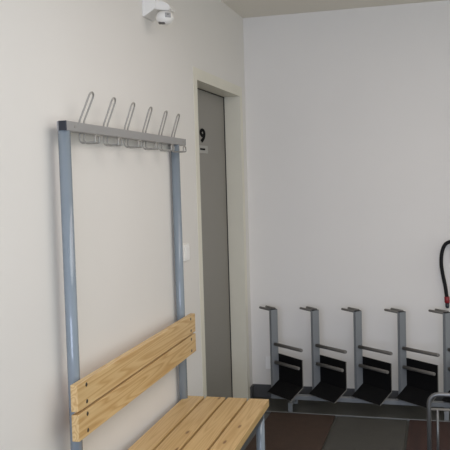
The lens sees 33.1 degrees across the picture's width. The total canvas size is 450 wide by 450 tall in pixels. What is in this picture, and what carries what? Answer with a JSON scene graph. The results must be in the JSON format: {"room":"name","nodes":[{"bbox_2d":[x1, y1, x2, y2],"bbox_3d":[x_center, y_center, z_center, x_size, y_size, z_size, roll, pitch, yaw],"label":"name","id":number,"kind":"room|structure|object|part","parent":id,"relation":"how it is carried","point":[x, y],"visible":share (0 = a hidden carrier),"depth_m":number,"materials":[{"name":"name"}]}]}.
{"room":"bicycle storage room","nodes":[
{"label":"bicycle storage room","id":0,"kind":"room"},
{"bbox_2d":[0,0,252,449],"bbox_3d":[-0.881,0.127,1.845,0.250,2.539,6.800,-1,4,16],"label":"wall","id":1,"kind":"structure","parent":0,"point":[54,53],"depth_m":2.83,"materials":[{"name":"white paint"}]},
{"bbox_2d":[142,0,174,24],"bbox_3d":[-0.281,-0.961,3.323,0.129,0.178,0.122,-1,4,16],"label":"detector","id":2,"kind":"object","parent":1,"relation":"attached to","point":[160,11],"visible":1,"depth_m":3.27,"materials":[{"name":"white plastic"}]},
{"bbox_2d":[155,0,174,13],"bbox_3d":[-0.266,-0.952,3.301,0.081,0.051,0.077,-1,4,16],"label":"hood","id":3,"kind":"object","parent":2,"relation":"attached to","point":[161,7],"depth_m":3.27,"materials":[{"name":"white plastic"}]},
{"bbox_2d":[183,243,189,260],"bbox_3d":[-0.193,0.137,3.802,0.015,0.082,0.082,-1,4,16],"label":"light switch","id":4,"kind":"object","parent":1,"relation":"attached to","point":[186,249],"visible":0.93,"depth_m":3.78,"materials":[{"name":"white plastic"}]},
{"bbox_2d":[193,66,249,400],"bbox_3d":[-0.079,0.173,4.536,0.168,2.075,1.027,-1,4,16],"label":"door","id":5,"kind":"structure","parent":1,"relation":"in","point":[218,112],"depth_m":4.82,"materials":[{"name":"grey paint"}]},
{"bbox_3d":[-0.130,-0.446,4.467,0.002,0.045,0.190,-1,4,16],"label":"name plate","id":6,"kind":"part","parent":5,"relation":"part of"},
{"bbox_2d":[250,384,253,398],"bbox_3d":[-0.723,1.349,1.878,0.010,0.088,6.788,-1,4,16],"label":"baseboard","id":7,"kind":"structure","parent":1,"relation":"attached to","point":[252,385],"depth_m":5.09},
{"bbox_2d":[265,410,449,421],"bbox_3d":[1.746,1.165,4.381,3.388,0.010,0.012,-1,4,16],"label":"trim","id":8,"kind":"structure","parent":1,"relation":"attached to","point":[337,415],"depth_m":4.63,"materials":[{"name":"metal"}]},
{"bbox_2d":[221,0,443,17],"bbox_3d":[0.744,-1.225,1.400,3.650,0.120,7.000,-1,4,16],"label":"ceiling","id":9,"kind":"structure","parent":0,"point":[244,8],"depth_m":4.69,"materials":[{"name":"white paint"}]},
{"bbox_2d":[243,0,449,391],"bbox_3d":[1.698,-0.124,4.747,3.650,2.539,0.200,-1,4,16],"label":"wall","id":10,"kind":"structure","parent":0,"point":[347,111],"depth_m":4.88,"materials":[{"name":"white paint"}]},
{"bbox_2d":[266,356,270,368],"bbox_3d":[0.314,0.927,5.098,0.082,0.086,0.010,-1,4,16],"label":"power outlet","id":11,"kind":"object","parent":10,"relation":"attached to","point":[268,366],"visible":0.44,"depth_m":5.10,"materials":[{"name":"white plastic"}]},
{"bbox_2d":[254,384,443,400],"bbox_3d":[1.825,1.105,4.686,3.400,0.088,0.012,-1,4,16],"label":"baseboard","id":12,"kind":"structure","parent":10,"relation":"attached to","point":[260,390],"depth_m":5.04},
{"bbox_3d":[1.439,0.172,4.701,0.074,0.119,0.068,-1,4,16],"label":"bracket","id":13,"kind":"object","parent":10,"relation":"attached to","visible":0},
{"bbox_2d":[439,240,449,307],"bbox_3d":[1.509,0.550,4.693,0.339,0.925,0.033,-1,4,15],"label":"hose","id":14,"kind":"object","parent":13,"relation":"hanging from","point":[446,298],"visible":1,"depth_m":4.71,"materials":[{"name":"black rubber"}]},
{"bbox_2d":[244,397,449,449],"bbox_3d":[0.793,1.435,1.465,3.650,0.120,6.800,-1,4,16],"label":"floor","id":15,"kind":"structure","parent":0,"point":[305,406],"depth_m":4.80,"materials":[{"name":"stone"}]},
{"bbox_2d":[57,91,268,449],"bbox_3d":[-0.169,0.405,3.042,0.437,1.798,1.355,-1,4,15],"label":"bench","id":16,"kind":"object","parent":15,"relation":"on","point":[195,422],"visible":1,"depth_m":3.04,"materials":[{"name":"brown wood"}]},
{"bbox_3d":[-0.504,0.515,2.525,0.041,1.652,0.045,0,4,21],"label":"post","id":17,"kind":"part","parent":16,"relation":"part of","materials":[{"name":"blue metal"}]},
{"bbox_3d":[-0.370,-0.363,3.078,0.036,0.036,1.279,-1,4,15],"label":"hook rail","id":18,"kind":"part","parent":16,"relation":"part of","materials":[{"name":"grey metal"}]},
{"bbox_3d":[-0.212,0.441,3.639,0.041,1.648,0.046,-1,4,15],"label":"post","id":19,"kind":"part","parent":16,"relation":"part of","materials":[{"name":"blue metal"}]},
{"bbox_3d":[0.030,0.919,3.008,0.033,0.033,1.031,-1,4,15],"label":"rail","id":20,"kind":"part","parent":16,"relation":"part of","materials":[{"name":"grey metal"}]},
{"bbox_3d":[0.168,1.080,3.533,0.041,0.363,0.042,-1,4,15],"label":"leg","id":21,"kind":"part","parent":16,"relation":"part of","materials":[{"name":"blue metal"}]},
{"bbox_2d":[245,412,334,449],"bbox_3d":[0.270,1.234,3.957,0.405,0.008,1.600,-1,4,16],"label":"floor mat","id":22,"kind":"object","parent":15,"relation":"on","point":[283,431],"visible":1,"depth_m":4.39,"materials":[{"name":"brown rubber"}]},
{"bbox_2d":[259,305,449,420],"bbox_3d":[0.876,0.853,4.667,1.411,0.646,0.347,-1,4,16],"label":"rack","id":23,"kind":"object","parent":15,"relation":"on","point":[417,380],"visible":0.99,"depth_m":4.67,"materials":[{"name":"grey metal"}]},
{"bbox_3d":[0.318,0.818,4.886,0.049,0.551,0.022,-4,4,-30],"label":"post","id":24,"kind":"part","parent":23,"relation":"part of","materials":[{"name":"grey metal"}]},
{"bbox_2d":[268,353,302,400],"bbox_3d":[0.376,0.954,4.763,0.098,0.246,0.258,-4,4,-30],"label":"tray","id":25,"kind":"object","parent":23,"relation":"on","point":[286,371],"depth_m":4.79,"materials":[{"name":"black plastic"}]},
{"bbox_3d":[0.390,0.884,4.769,0.022,0.030,0.260,-4,4,-30],"label":"boot rod","id":26,"kind":"part","parent":23,"relation":"part of","materials":[{"name":"metal"}]},
{"bbox_3d":[0.395,0.767,4.747,0.022,0.032,0.294,-4,4,-30],"label":"boot rod","id":27,"kind":"part","parent":23,"relation":"part of","materials":[{"name":"metal"}]},
{"bbox_3d":[0.415,1.159,4.788,0.026,0.047,0.026,-1,4,16],"label":"leg","id":28,"kind":"part","parent":23,"relation":"part of","materials":[{"name":"grey metal"}]},
{"bbox_3d":[0.576,0.815,4.813,0.049,0.551,0.022,-4,4,-30],"label":"post","id":29,"kind":"part","parent":23,"relation":"part of","materials":[{"name":"grey metal"}]},
{"bbox_2d":[309,355,346,402],"bbox_3d":[0.634,0.951,4.691,0.098,0.246,0.258,-4,4,-30],"label":"tray","id":30,"kind":"object","parent":23,"relation":"on","point":[329,375],"depth_m":4.72,"materials":[{"name":"black plastic"}]},
{"bbox_3d":[0.648,0.881,4.696,0.022,0.030,0.260,-4,4,-30],"label":"boot rod","id":31,"kind":"part","parent":23,"relation":"part of","materials":[{"name":"metal"}]},
{"bbox_3d":[0.653,0.764,4.674,0.022,0.032,0.294,-4,4,-30],"label":"boot rod","id":32,"kind":"part","parent":23,"relation":"part of","materials":[{"name":"metal"}]},
{"bbox_3d":[0.834,0.812,4.740,0.049,0.551,0.022,-4,4,-30],"label":"post","id":33,"kind":"part","parent":23,"relation":"part of","materials":[{"name":"grey metal"}]},
{"bbox_2d":[352,356,391,405],"bbox_3d":[0.892,0.948,4.618,0.098,0.246,0.258,-4,4,-30],"label":"tray","id":34,"kind":"object","parent":23,"relation":"on","point":[372,377],"depth_m":4.65,"materials":[{"name":"black plastic"}]},
{"bbox_3d":[0.906,0.878,4.623,0.022,0.030,0.260,-4,4,-30],"label":"boot rod","id":35,"kind":"part","parent":23,"relation":"part of","materials":[{"name":"metal"}]},
{"bbox_3d":[0.911,0.761,4.602,0.022,0.032,0.294,-4,4,-30],"label":"boot rod","id":36,"kind":"part","parent":23,"relation":"part of","materials":[{"name":"metal"}]},
{"bbox_3d":[1.092,0.809,4.668,0.049,0.551,0.022,-4,4,-30],"label":"post","id":37,"kind":"part","parent":23,"relation":"part of","materials":[{"name":"grey metal"}]},
{"bbox_2d":[396,358,438,407],"bbox_3d":[1.151,0.945,4.545,0.098,0.246,0.258,-4,4,-30],"label":"tray","id":38,"kind":"object","parent":23,"relation":"on","point":[417,380],"depth_m":4.58,"materials":[{"name":"black plastic"}]},
{"bbox_3d":[1.164,0.875,4.551,0.022,0.030,0.260,-4,4,-30],"label":"boot rod","id":39,"kind":"part","parent":23,"relation":"part of","materials":[{"name":"metal"}]},
{"bbox_3d":[1.169,0.758,4.529,0.022,0.032,0.294,-4,4,-30],"label":"boot rod","id":40,"kind":"part","parent":23,"relation":"part of","materials":[{"name":"metal"}]},
{"bbox_2d":[441,390,449,402],"bbox_3d":[1.409,0.942,4.473,0.098,0.246,0.258,-4,4,-30],"label":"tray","id":41,"kind":"object","parent":23,"relation":"on","point":[446,399],"depth_m":4.56,"materials":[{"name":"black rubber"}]},
{"bbox_3d":[1.350,0.806,4.595,0.049,0.551,0.022,-4,4,-30],"label":"post","id":42,"kind":"part","parent":23,"relation":"part of","materials":[{"name":"grey metal"}]},
{"bbox_3d":[1.327,1.149,4.532,0.026,0.047,0.026,-1,4,16],"label":"leg","id":43,"kind":"part","parent":23,"relation":"part of","materials":[{"name":"grey metal"}]},
{"bbox_2d":[324,417,406,449],"bbox_3d":[0.675,1.230,3.824,0.417,0.008,1.600,-1,4,16],"label":"floor mat","id":44,"kind":"object","parent":15,"relation":"on","point":[347,433],"visible":1,"depth_m":4.31,"materials":[{"name":"grey rubber"}]},
{"bbox_2d":[406,420,449,449],"bbox_3d":[1.094,1.224,3.725,0.416,0.008,1.600,-1,4,16],"label":"floor mat","id":45,"kind":"object","parent":15,"relation":"on","point":[417,432],"visible":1,"depth_m":4.26,"materials":[{"name":"brown rubber"}]},
{"bbox_2d":[427,392,449,449],"bbox_3d":[1.259,1.013,3.595,0.579,0.420,0.400,-1,4,16],"label":"stand","id":46,"kind":"object","parent":45,"relation":"on","point":[431,397],"visible":1,"depth_m":3.65,"materials":[{"name":"silver metal"}]}
]}

